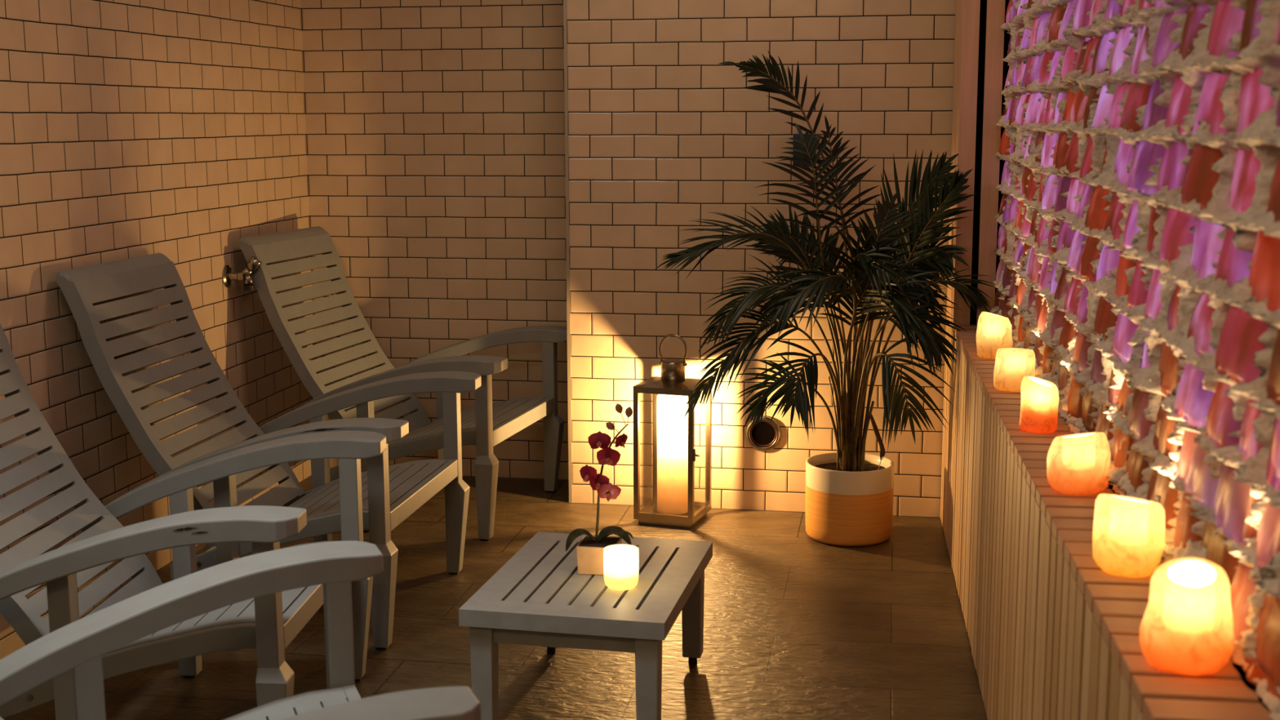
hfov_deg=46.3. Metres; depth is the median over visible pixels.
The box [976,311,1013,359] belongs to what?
candle holder
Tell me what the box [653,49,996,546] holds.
potted palm
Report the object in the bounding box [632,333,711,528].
lantern
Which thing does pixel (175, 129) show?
wall
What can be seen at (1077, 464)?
candle holder
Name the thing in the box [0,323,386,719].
lounge chair
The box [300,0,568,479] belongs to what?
wall
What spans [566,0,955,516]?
wall
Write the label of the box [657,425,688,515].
pillar candle
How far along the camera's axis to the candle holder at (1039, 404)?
3.08 m
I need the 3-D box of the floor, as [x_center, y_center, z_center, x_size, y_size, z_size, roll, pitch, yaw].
[-0.322,0.986,2.667,3.137,0.060,6.336,1,9,9]
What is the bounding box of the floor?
[2,475,987,719]
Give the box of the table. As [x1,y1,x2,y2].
[458,531,712,719]
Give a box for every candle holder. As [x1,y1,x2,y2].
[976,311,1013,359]
[993,347,1035,391]
[1018,375,1058,433]
[1046,431,1111,495]
[1092,493,1164,577]
[1139,557,1234,675]
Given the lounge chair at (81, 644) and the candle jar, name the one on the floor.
the lounge chair at (81, 644)
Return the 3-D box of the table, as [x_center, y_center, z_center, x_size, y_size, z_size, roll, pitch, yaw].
[-0.106,0.655,3.548,0.458,0.310,0.630,2,9,12]
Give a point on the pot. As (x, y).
(849, 500)
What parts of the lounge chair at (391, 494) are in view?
backrest, rail, leg, rail, arm, leg, rail, seat, arm, leg, rail, leg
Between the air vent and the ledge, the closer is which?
the ledge
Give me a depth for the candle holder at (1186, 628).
1.74 m
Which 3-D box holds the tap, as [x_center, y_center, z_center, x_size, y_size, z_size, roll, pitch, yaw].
[-1.332,-0.291,5.022,0.114,0.112,0.079,1,9,9]
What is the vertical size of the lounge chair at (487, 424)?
0.972 m
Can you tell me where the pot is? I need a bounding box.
[805,452,894,546]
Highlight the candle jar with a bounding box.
[603,544,639,590]
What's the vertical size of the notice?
0.106 m
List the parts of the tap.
spout, handle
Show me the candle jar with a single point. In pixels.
(620, 562)
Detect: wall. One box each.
[0,0,315,659]
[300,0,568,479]
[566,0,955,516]
[989,0,1279,719]
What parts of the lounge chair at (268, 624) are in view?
leg, backrest, rail, arm, leg, seat, arm, rail, leg, rail, leg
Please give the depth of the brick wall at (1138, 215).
2.23 m
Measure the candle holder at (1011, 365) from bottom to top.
0.104 m
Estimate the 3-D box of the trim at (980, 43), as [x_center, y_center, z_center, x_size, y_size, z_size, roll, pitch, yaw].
[1.082,-1.027,4.721,0.160,1.849,0.346,1,9,9]
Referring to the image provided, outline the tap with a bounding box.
[222,256,262,290]
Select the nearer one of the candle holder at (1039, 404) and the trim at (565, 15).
the candle holder at (1039, 404)
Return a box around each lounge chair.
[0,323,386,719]
[0,540,480,719]
[55,253,481,649]
[238,226,567,541]
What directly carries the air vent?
in the wall at (663, 135)
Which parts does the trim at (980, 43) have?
post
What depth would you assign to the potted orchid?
3.49 m
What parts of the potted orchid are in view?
flower, pot, flower, flower, flower, flower, stem, flower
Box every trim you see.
[563,0,572,502]
[946,0,1010,331]
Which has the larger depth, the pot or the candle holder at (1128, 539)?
the pot
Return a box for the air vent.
[745,415,781,451]
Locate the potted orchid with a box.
[565,403,633,574]
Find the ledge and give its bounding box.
[940,317,1272,719]
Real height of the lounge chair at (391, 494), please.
0.972 m
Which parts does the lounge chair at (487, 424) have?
backrest, leg, arm, rail, leg, seat, rail, arm, leg, rail, leg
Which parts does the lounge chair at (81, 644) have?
leg, rail, seat, leg, rail, arm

